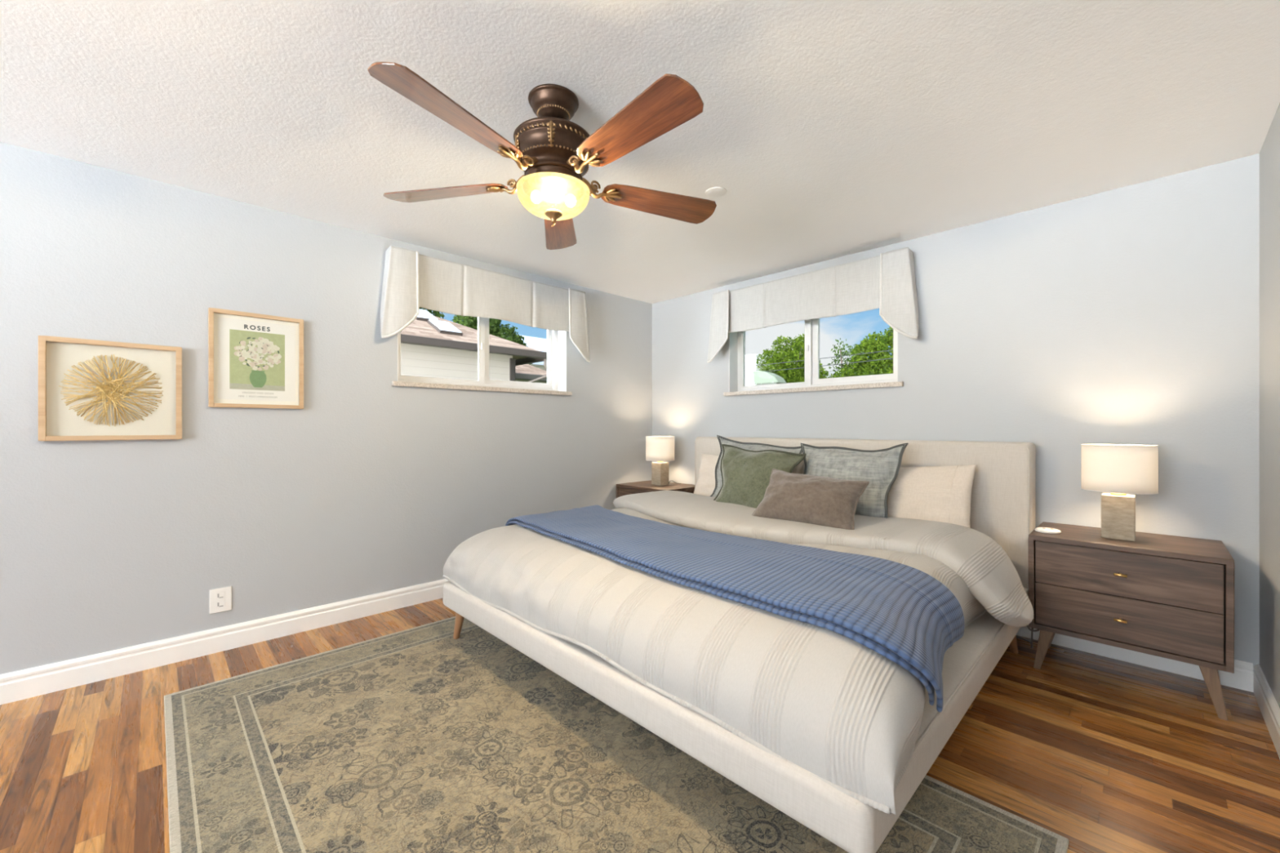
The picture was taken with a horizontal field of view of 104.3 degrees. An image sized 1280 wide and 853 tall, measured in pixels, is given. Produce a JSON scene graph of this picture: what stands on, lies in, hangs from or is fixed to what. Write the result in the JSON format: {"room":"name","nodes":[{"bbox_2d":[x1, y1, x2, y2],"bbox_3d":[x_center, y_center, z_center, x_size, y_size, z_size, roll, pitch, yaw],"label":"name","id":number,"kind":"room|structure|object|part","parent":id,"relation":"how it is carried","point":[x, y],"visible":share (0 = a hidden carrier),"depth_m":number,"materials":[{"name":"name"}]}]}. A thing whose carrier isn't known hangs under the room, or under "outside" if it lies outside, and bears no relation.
{"room":"bedroom","nodes":[
{"label":"bedroom","id":0,"kind":"room"},
{"bbox_2d":[0,142,652,674],"bbox_3d":[-2.532,-0.019,2.240,7.600,2.288,0.200,0,0,-44],"label":"wall","id":1,"kind":"structure","parent":0,"point":[371,486],"depth_m":2.55,"materials":[{"name":"paint"}]},
{"bbox_2d":[38,335,182,440],"bbox_3d":[-2.364,-0.163,2.241,0.442,0.443,0.034,0,0,-44],"label":"art","id":2,"kind":"object","parent":1,"relation":"attached to","point":[89,389],"visible":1,"depth_m":2.23,"materials":[{"name":"brown wood"}]},
{"bbox_2d":[208,586,231,613],"bbox_3d":[-2.111,0.870,2.506,0.087,0.121,0.009,0,0,-44],"label":"wall outlet","id":3,"kind":"object","parent":1,"relation":"attached to","point":[220,598],"visible":1,"depth_m":2.50,"materials":[{"name":"white plastic"}]},
{"bbox_2d":[216,600,224,608],"bbox_3d":[-2.110,0.889,2.503,0.034,0.032,0.003,0,0,-44],"label":"socket","id":4,"kind":"object","parent":3,"relation":"attached to","point":[220,603],"depth_m":2.50,"materials":[{"name":"white plastic"}]},
{"bbox_2d":[216,591,224,599],"bbox_3d":[-2.110,0.845,2.503,0.034,0.032,0.003,0,0,-44],"label":"socket","id":5,"kind":"object","parent":3,"relation":"attached to","point":[220,595],"depth_m":2.50,"materials":[{"name":"white plastic"}]},
{"bbox_2d":[0,578,448,705],"bbox_3d":[-2.527,1.066,2.092,7.400,0.118,0.018,0,0,-44],"label":"baseboard","id":6,"kind":"structure","parent":1,"relation":"attached to","point":[26,683],"depth_m":2.43,"materials":[{"name":"white wood"}]},
{"bbox_2d":[208,307,303,408],"bbox_3d":[-1.998,-0.346,2.605,0.396,0.493,0.026,0,0,-44],"label":"print frame","id":7,"kind":"object","parent":1,"relation":"attached to","point":[255,360],"visible":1,"depth_m":2.60,"materials":[{"name":"brown wood"}]},
{"bbox_2d":[217,316,295,401],"bbox_3d":[-2.002,-0.347,2.611,0.325,0.412,0.001,0,0,-44],"label":"poster","id":8,"kind":"object","parent":7,"relation":"attached to","point":[256,356],"depth_m":2.60,"materials":[{"name":"paper"}]},
{"bbox_2d":[229,328,284,391],"bbox_3d":[-2.002,-0.347,2.608,0.231,0.304,0.002,0,0,-44],"label":"print","id":9,"kind":"object","parent":7,"relation":"attached to","point":[256,356],"depth_m":2.60,"materials":[{"name":"green paper"}]},
{"bbox_2d":[391,317,572,395],"bbox_3d":[-1.102,-0.597,3.602,1.358,0.684,0.203,0,0,-44],"label":"window","id":10,"kind":"structure","parent":1,"relation":"in","point":[556,384],"depth_m":3.68,"materials":[{"name":"plastic"}]},
{"bbox_3d":[-1.358,-0.595,3.432,0.612,0.604,0.023,0,0,-44],"label":"sash","id":11,"kind":"part","parent":10,"relation":"part of","materials":[{"name":"plastic"}]},
{"bbox_3d":[-1.152,-0.610,3.653,1.288,0.658,0.060,0,0,-44],"label":"frame","id":12,"kind":"part","parent":10,"relation":"part of","materials":[{"name":"plastic"}]},
{"bbox_3d":[-1.081,-0.270,3.580,1.358,0.030,0.143,0,0,-44],"label":"sill","id":13,"kind":"part","parent":10,"relation":"part of","materials":[{"name":"stone"}]},
{"bbox_3d":[-0.944,-0.604,3.873,0.611,0.586,0.023,0,0,-44],"label":"sash","id":14,"kind":"part","parent":10,"relation":"part of","materials":[{"name":"plastic"}]},
{"bbox_2d":[380,245,590,362],"bbox_3d":[-0.992,-0.802,3.501,1.563,0.556,0.151,0,0,-44],"label":"valance","id":15,"kind":"object","parent":1,"relation":"attached to","point":[412,280],"visible":1,"depth_m":3.34,"materials":[{"name":"fabric"}]},
{"bbox_3d":[-0.985,-0.910,3.494,1.224,0.339,0.039,0,0,-44],"label":"panel","id":16,"kind":"part","parent":15,"relation":"part of","materials":[{"name":"fabric"}]},
{"bbox_2d":[0,0,1279,303],"bbox_3d":[-1.204,-1.238,0.882,7.600,0.150,4.000,0,0,-44],"label":"ceiling","id":17,"kind":"structure","parent":0,"point":[829,129],"depth_m":1.80,"materials":[{"name":"paint"}]},
{"bbox_2d":[367,62,716,249],"bbox_3d":[-0.279,-0.938,1.734,1.269,0.450,1.231,0,0,-44],"label":"ceiling fan","id":18,"kind":"object","parent":17,"relation":"hanging from","point":[554,153],"visible":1,"depth_m":1.66,"materials":[{"name":"brown wood"}]},
{"bbox_3d":[-0.517,-0.875,1.403,0.143,0.038,0.478,0,0,30],"label":"blade","id":19,"kind":"part","parent":18,"relation":"part of","materials":[{"name":"brown wood"}]},
{"bbox_3d":[-0.723,-0.875,1.858,0.478,0.038,0.143,0,0,12],"label":"blade","id":20,"kind":"part","parent":18,"relation":"part of","materials":[{"name":"brown wood"}]},
{"bbox_3d":[-0.308,-0.999,1.772,0.269,0.014,0.269,0,0,-44],"label":"rope trim","id":21,"kind":"part","parent":18,"relation":"part of","materials":[{"name":"gold metal"}]},
{"bbox_3d":[-0.308,-0.802,1.772,0.258,0.090,0.258,0,0,-44],"label":"lamp shade","id":22,"kind":"part","parent":18,"relation":"part of","materials":[{"name":"beige glass"}]},
{"bbox_3d":[-0.308,-0.935,1.772,0.250,0.008,0.251,0,0,-44],"label":"bead trim","id":23,"kind":"part","parent":18,"relation":"part of","materials":[{"name":"brown metal"}]},
{"bbox_3d":[-0.355,-0.875,2.193,0.143,0.038,0.478,0,0,-6],"label":"blade","id":24,"kind":"part","parent":18,"relation":"part of","materials":[{"name":"brown wood"}]},
{"bbox_3d":[-0.022,-0.875,1.459,0.143,0.038,0.478,0,0,-42],"label":"blade","id":25,"kind":"part","parent":18,"relation":"part of","materials":[{"name":"brown wood"}]},
{"bbox_3d":[0.079,-0.875,1.947,0.478,0.038,0.143,0,0,-24],"label":"blade","id":26,"kind":"part","parent":18,"relation":"part of","materials":[{"name":"brown wood"}]},
{"bbox_2d":[705,186,726,197],"bbox_3d":[0.375,-1.161,2.459,0.104,0.003,0.104,0,0,-44],"label":"cover plate","id":27,"kind":"object","parent":17,"relation":"attached to","point":[714,192],"visible":1,"depth_m":2.45,"materials":[{"name":"paint"}]},
{"bbox_2d":[0,598,1279,852],"bbox_3d":[-1.204,1.185,0.882,7.600,0.120,4.000,0,0,-44],"label":"floor","id":28,"kind":"structure","parent":0,"point":[1103,754],"depth_m":1.71,"materials":[{"name":"brown wood"}]},
{"bbox_2d":[164,616,1069,852],"bbox_3d":[-0.409,1.121,1.711,1.745,0.009,2.716,0,0,-44],"label":"area rug","id":29,"kind":"object","parent":28,"relation":"on","point":[422,739],"visible":0.65,"depth_m":1.59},
{"bbox_2d":[616,480,694,497],"bbox_3d":[0.158,0.810,4.273,0.475,0.630,0.614,0,0,-44],"label":"nightstand","id":30,"kind":"object","parent":28,"relation":"on","point":[622,489],"visible":0.09,"depth_m":4.19,"materials":[{"name":"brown wood"}]},
{"bbox_3d":[0.015,0.614,4.133,0.022,0.186,0.561,0,0,-44],"label":"drawer","id":31,"kind":"part","parent":30,"relation":"part of","materials":[{"name":"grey wood"}]},
{"bbox_2d":[645,435,681,485],"bbox_3d":[0.187,0.287,4.302,0.285,0.416,0.250,0,0,-44],"label":"table lamp","id":32,"kind":"object","parent":30,"relation":"on","point":[660,449],"visible":1,"depth_m":4.21,"materials":[{"name":"fabric"}]},
{"bbox_3d":[0.174,0.181,4.290,0.249,0.203,0.249,0,0,-44],"label":"lamp shade","id":33,"kind":"part","parent":32,"relation":"part of","materials":[{"name":"fabric"}]},
{"bbox_2d":[442,436,1035,852],"bbox_3d":[0.517,0.603,2.628,2.238,1.048,2.206,0,0,-44],"label":"frame","id":34,"kind":"object","parent":28,"relation":"on","point":[1003,496],"visible":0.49,"depth_m":1.71,"materials":[{"name":"fabric"}]},
{"bbox_3d":[-0.949,1.029,2.632,0.061,0.179,0.069,0,0,-44],"label":"leg","id":35,"kind":"part","parent":34,"relation":"part of","materials":[{"name":"brown wood"}]},
{"bbox_3d":[1.267,0.542,3.360,0.142,0.926,2.206,0,0,-44],"label":"headboard","id":36,"kind":"part","parent":34,"relation":"part of","materials":[{"name":"fabric"}]},
{"bbox_3d":[1.846,1.033,2.489,0.061,0.188,0.069,0,0,-44],"label":"leg","id":37,"kind":"part","parent":34,"relation":"part of","materials":[{"name":"brown wood"}]},
{"bbox_3d":[0.522,0.701,2.636,1.920,0.222,1.925,0,0,-44],"label":"mattress","id":38,"kind":"object","parent":34,"relation":"on","visible":0},
{"bbox_2d":[442,490,1033,814],"bbox_3d":[0.397,0.646,2.510,1.872,0.368,2.384,0,0,-44],"label":"duvet","id":39,"kind":"object","parent":38,"relation":"on","point":[818,700],"visible":0.66,"depth_m":1.62,"materials":[{"name":"fabric"}]},
{"bbox_2d":[505,505,964,712],"bbox_3d":[0.153,0.620,2.286,0.734,0.245,2.366,0,0,-40],"label":"knit throw","id":40,"kind":"object","parent":39,"relation":"on","point":[902,613],"visible":0.98,"depth_m":1.71,"materials":[{"name":"blue fabric"}]},
{"bbox_2d":[710,435,802,497],"bbox_3d":[0.762,0.304,3.369,0.696,0.495,0.228,0,0,44],"label":"pillow sham","id":41,"kind":"object","parent":39,"relation":"on","point":[747,446],"visible":0.21,"depth_m":3.49,"materials":[{"name":"fabric"}]},
{"bbox_2d":[713,444,806,508],"bbox_3d":[0.714,0.341,3.168,0.268,0.452,0.604,0,0,-44],"label":"square cushion","id":42,"kind":"object","parent":39,"relation":"on","point":[745,473],"visible":0.72,"depth_m":3.10,"materials":[{"name":"green fabric"}]},
{"bbox_2d":[751,468,869,529],"bbox_3d":[0.888,0.383,2.658,0.231,0.282,0.591,0,0,-44],"label":"lumbar cushion","id":43,"kind":"object","parent":39,"relation":"on","point":[825,501],"visible":0.93,"depth_m":2.56,"materials":[{"name":"beige fabric"}]},
{"bbox_2d":[800,443,908,518],"bbox_3d":[1.201,0.327,2.913,0.225,0.485,0.654,0,0,-44],"label":"pillow sham","id":44,"kind":"object","parent":39,"relation":"on","point":[880,468],"visible":0.61,"depth_m":2.80,"materials":[{"name":"fabric"}]},
{"bbox_2d":[693,453,804,496],"bbox_3d":[0.733,0.397,3.573,0.197,0.381,0.860,0,0,-44],"label":"sleeping pillow","id":45,"kind":"object","parent":38,"relation":"on","point":[705,484],"visible":0.23,"depth_m":3.77,"materials":[{"name":"beige fabric"}]},
{"bbox_2d":[887,464,976,527],"bbox_3d":[1.425,0.398,2.865,0.190,0.401,0.840,0,0,-44],"label":"sleeping pillow","id":46,"kind":"object","parent":38,"relation":"on","point":[943,494],"visible":0.41,"depth_m":2.67,"materials":[{"name":"beige fabric"}]},
{"bbox_2d":[1016,624,1039,648],"bbox_3d":[1.948,0.992,2.519,0.111,0.259,0.317,0,0,34],"label":"power cord","id":47,"kind":"object","parent":28,"relation":"on","point":[1032,630],"visible":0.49,"depth_m":2.48,"materials":[{"name":"black plastic"}]},
{"bbox_2d":[1027,521,1234,720],"bbox_3d":[2.159,0.810,2.226,0.475,0.630,0.614,0,0,-44],"label":"nightstand","id":48,"kind":"object","parent":28,"relation":"on","point":[1165,596],"visible":1,"depth_m":2.05,"materials":[{"name":"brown wood"}]},
{"bbox_3d":[1.866,1.022,2.298,0.050,0.206,0.079,0,0,-44],"label":"leg","id":49,"kind":"part","parent":48,"relation":"part of","materials":[{"name":"brown wood"}]},
{"bbox_2d":[1035,527,1061,533],"bbox_3d":[1.926,0.486,2.351,0.097,0.018,0.097,0,0,-44],"label":"puck","id":50,"kind":"object","parent":48,"relation":"on","point":[1042,530],"visible":1,"depth_m":2.33,"materials":[{"name":"white plastic"}]},
{"bbox_3d":[2.109,1.022,2.536,0.050,0.206,0.079,0,0,-44],"label":"leg","id":51,"kind":"part","parent":48,"relation":"part of","materials":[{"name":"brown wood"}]},
{"bbox_2d":[1080,444,1158,541],"bbox_3d":[2.145,0.287,2.232,0.250,0.416,0.250,0,0,-44],"label":"table lamp","id":52,"kind":"object","parent":48,"relation":"on","point":[1120,470],"visible":1,"depth_m":2.17,"materials":[{"name":"fabric"}]},
{"bbox_3d":[2.145,0.181,2.232,0.249,0.203,0.249,0,0,-44],"label":"lamp shade","id":53,"kind":"part","parent":52,"relation":"part of","materials":[{"name":"fabric"}]},
{"bbox_3d":[1.999,0.803,2.070,0.028,0.011,0.040,0,0,-44],"label":"knob","id":54,"kind":"part","parent":48,"relation":"part of","materials":[{"name":"gold metal"}]},
{"bbox_3d":[1.999,0.614,2.070,0.028,0.011,0.040,0,0,-44],"label":"knob","id":55,"kind":"part","parent":48,"relation":"part of","materials":[{"name":"gold metal"}]},
{"bbox_3d":[2.016,0.803,2.087,0.022,0.186,0.561,0,0,-44],"label":"drawer","id":56,"kind":"part","parent":48,"relation":"part of","materials":[{"name":"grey wood"}]},
{"bbox_3d":[2.016,0.614,2.087,0.022,0.186,0.561,0,0,-44],"label":"drawer","id":57,"kind":"part","parent":48,"relation":"part of","materials":[{"name":"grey wood"}]},
{"bbox_3d":[2.224,1.022,1.933,0.050,0.206,0.079,0,0,-44],"label":"leg","id":58,"kind":"part","parent":48,"relation":"part of","materials":[{"name":"brown wood"}]},
{"bbox_2d":[745,350,893,373],"bbox_3d":[3.839,-0.500,12.603,0.220,3.950,12.110,0,0,-44],"label":"power line","id":59,"kind":"object","parent":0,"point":[886,350],"visible":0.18,"depth_m":11.81,"materials":[{"name":"black"}]},
{"bbox_2d":[652,153,1259,671],"bbox_3d":[1.442,-0.019,3.469,0.200,2.288,3.600,0,0,-44],"label":"wall","id":60,"kind":"structure","parent":0,"point":[1130,314],"depth_m":2.52,"materials":[{"name":"paint"}]},
{"bbox_2d":[706,247,918,363],"bbox_3d":[1.129,-0.802,3.537,0.152,0.556,1.563,0,0,-44],"label":"valance","id":61,"kind":"object","parent":60,"relation":"attached to","point":[886,282],"visible":1,"depth_m":3.37,"materials":[{"name":"fabric"}]},
{"bbox_3d":[1.116,-0.910,3.524,0.029,0.339,1.224,0,0,-44],"label":"panel","id":62,"kind":"part","parent":61,"relation":"part of","materials":[{"name":"fabric"}]},
{"bbox_2d":[723,318,903,395],"bbox_3d":[1.228,-0.597,3.650,0.203,0.684,1.358,0,0,-44],"label":"window","id":63,"kind":"structure","parent":60,"relation":"in","point":[812,382],"depth_m":3.69,"materials":[{"name":"plastic"}]},
{"bbox_3d":[1.058,-0.595,3.906,0.023,0.604,0.612,0,0,-44],"label":"sash","id":64,"kind":"part","parent":63,"relation":"part of","materials":[{"name":"plastic"}]},
{"bbox_3d":[1.206,-0.270,3.629,0.143,0.030,1.358,0,0,-44],"label":"sill","id":65,"kind":"part","parent":63,"relation":"part of","materials":[{"name":"stone"}]},
{"bbox_3d":[1.279,-0.610,3.700,0.060,0.658,1.288,0,0,-44],"label":"frame","id":66,"kind":"part","parent":63,"relation":"part of","materials":[{"name":"plastic"}]},
{"bbox_3d":[1.499,-0.604,3.492,0.023,0.586,0.611,0,0,-44],"label":"sash","id":67,"kind":"part","parent":63,"relation":"part of","materials":[{"name":"plastic"}]},
{"bbox_2d":[1015,626,1253,692],"bbox_3d":[1.364,1.066,3.393,0.018,0.118,3.564,0,0,-44],"label":"baseboard","id":68,"kind":"structure","parent":60,"relation":"attached to","point":[1242,678],"depth_m":2.32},
{"bbox_2d":[1259,103,1279,707],"bbox_3d":[0.125,-0.019,-0.477,7.600,2.288,0.200,0,0,-44],"label":"wall","id":69,"kind":"structure","parent":0,"point":[1269,153],"depth_m":1.93,"materials":[{"name":"paint"}]},
{"bbox_2d":[1253,663,1279,759],"bbox_3d":[-0.023,1.066,-0.469,7.400,0.118,0.018,0,0,-44],"label":"baseboard","id":70,"kind":"structure","parent":69,"relation":"attached to","point":[1269,708],"depth_m":1.88,"materials":[{"name":"white wood"}]},
{"label":"outside","id":71,"kind":"structure","parent":0,"visible":0},
{"bbox_3d":[18.879,1.600,23.039,67.500,0.250,120.000,0,0,-44],"label":"ground","id":72,"kind":"structure","parent":71,"visible":0},
{"bbox_2d":[418,306,444,318],"bbox_3d":[-7.452,-1.576,13.393,4.151,6.103,2.027,0,0,-44],"label":"leafy tree","id":73,"kind":"object","parent":72,"relation":"on","point":[436,313],"visible":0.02,"depth_m":14.29,"materials":[{"name":"green plant"}]},
{"bbox_2d":[400,309,546,382],"bbox_3d":[-7.730,-0.690,7.647,10.927,4.329,6.500,0,0,-44],"label":"house","id":74,"kind":"structure","parent":72,"relation":"on","point":[432,346],"depth_m":8.26,"materials":[{"name":"white"}]},
{"bbox_3d":[-3.857,-2.014,8.816,0.340,0.260,0.524,0,0,-44],"label":"skylight pane","id":75,"kind":"part","parent":74,"relation":"part of","materials":[{"name":"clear glass"}]},
{"bbox_3d":[-3.324,-1.728,8.485,0.340,0.260,0.524,0,0,-44],"label":"skylight pane","id":76,"kind":"part","parent":74,"relation":"part of","materials":[{"name":"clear glass"}]},
{"bbox_2d":[450,315,532,364],"bbox_3d":[-4.169,-1.056,14.079,2.445,5.070,1.968,0,0,-26],"label":"leafy tree","id":77,"kind":"object","parent":72,"relation":"on","point":[504,332],"visible":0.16,"depth_m":13.63,"materials":[{"name":"green plant"}]},
{"bbox_2d":[515,364,546,383],"bbox_3d":[-2.753,-0.050,11.402,1.394,3.050,1.750,0,0,-44],"label":"garden shed","id":78,"kind":"object","parent":72,"relation":"on","point":[524,373],"visible":0.09,"depth_m":10.79,"materials":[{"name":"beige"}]},
{"bbox_2d":[516,334,546,370],"bbox_3d":[-3.089,-1.285,21.976,6.400,5.520,2.800,0,0,-44],"label":"house","id":79,"kind":"structure","parent":72,"relation":"on","point":[538,344],"depth_m":21.25,"materials":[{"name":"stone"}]},
{"bbox_2d":[745,354,772,386],"bbox_3d":[3.454,-0.345,15.500,1.200,3.640,1.110,0,0,-44],"label":"outbuilding","id":80,"kind":"structure","parent":72,"relation":"on","point":[751,359],"depth_m":14.87,"materials":[{"name":"paint"}]},
{"bbox_2d":[753,369,786,385],"bbox_3d":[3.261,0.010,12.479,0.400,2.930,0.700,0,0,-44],"label":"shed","id":81,"kind":"object","parent":72,"relation":"on","point":[760,378],"visible":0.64,"depth_m":12.37,"materials":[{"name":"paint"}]},
{"bbox_2d":[755,333,829,382],"bbox_3d":[4.121,-0.546,13.597,1.567,4.042,2.088,0,0,-44],"label":"leafy tree","id":82,"kind":"object","parent":72,"relation":"on","point":[792,375],"visible":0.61,"depth_m":13.37,"materials":[{"name":"green plant"}]},
{"bbox_2d":[826,337,859,375],"bbox_3d":[6.264,-0.613,14.868,1.132,4.176,1.209,0,0,-44],"label":"shrub","id":83,"kind":"object","parent":72,"relation":"on","point":[846,360],"visible":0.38,"depth_m":14.93,"materials":[{"name":"green plant"}]},
{"bbox_2d":[827,326,893,377],"bbox_3d":[5.780,-0.666,11.894,1.377,4.281,2.598,0,0,-44],"label":"leafy tree","id":84,"kind":"object","parent":72,"relation":"on","point":[870,345],"visible":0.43,"depth_m":11.82,"materials":[{"name":"green plant"}]}
]}

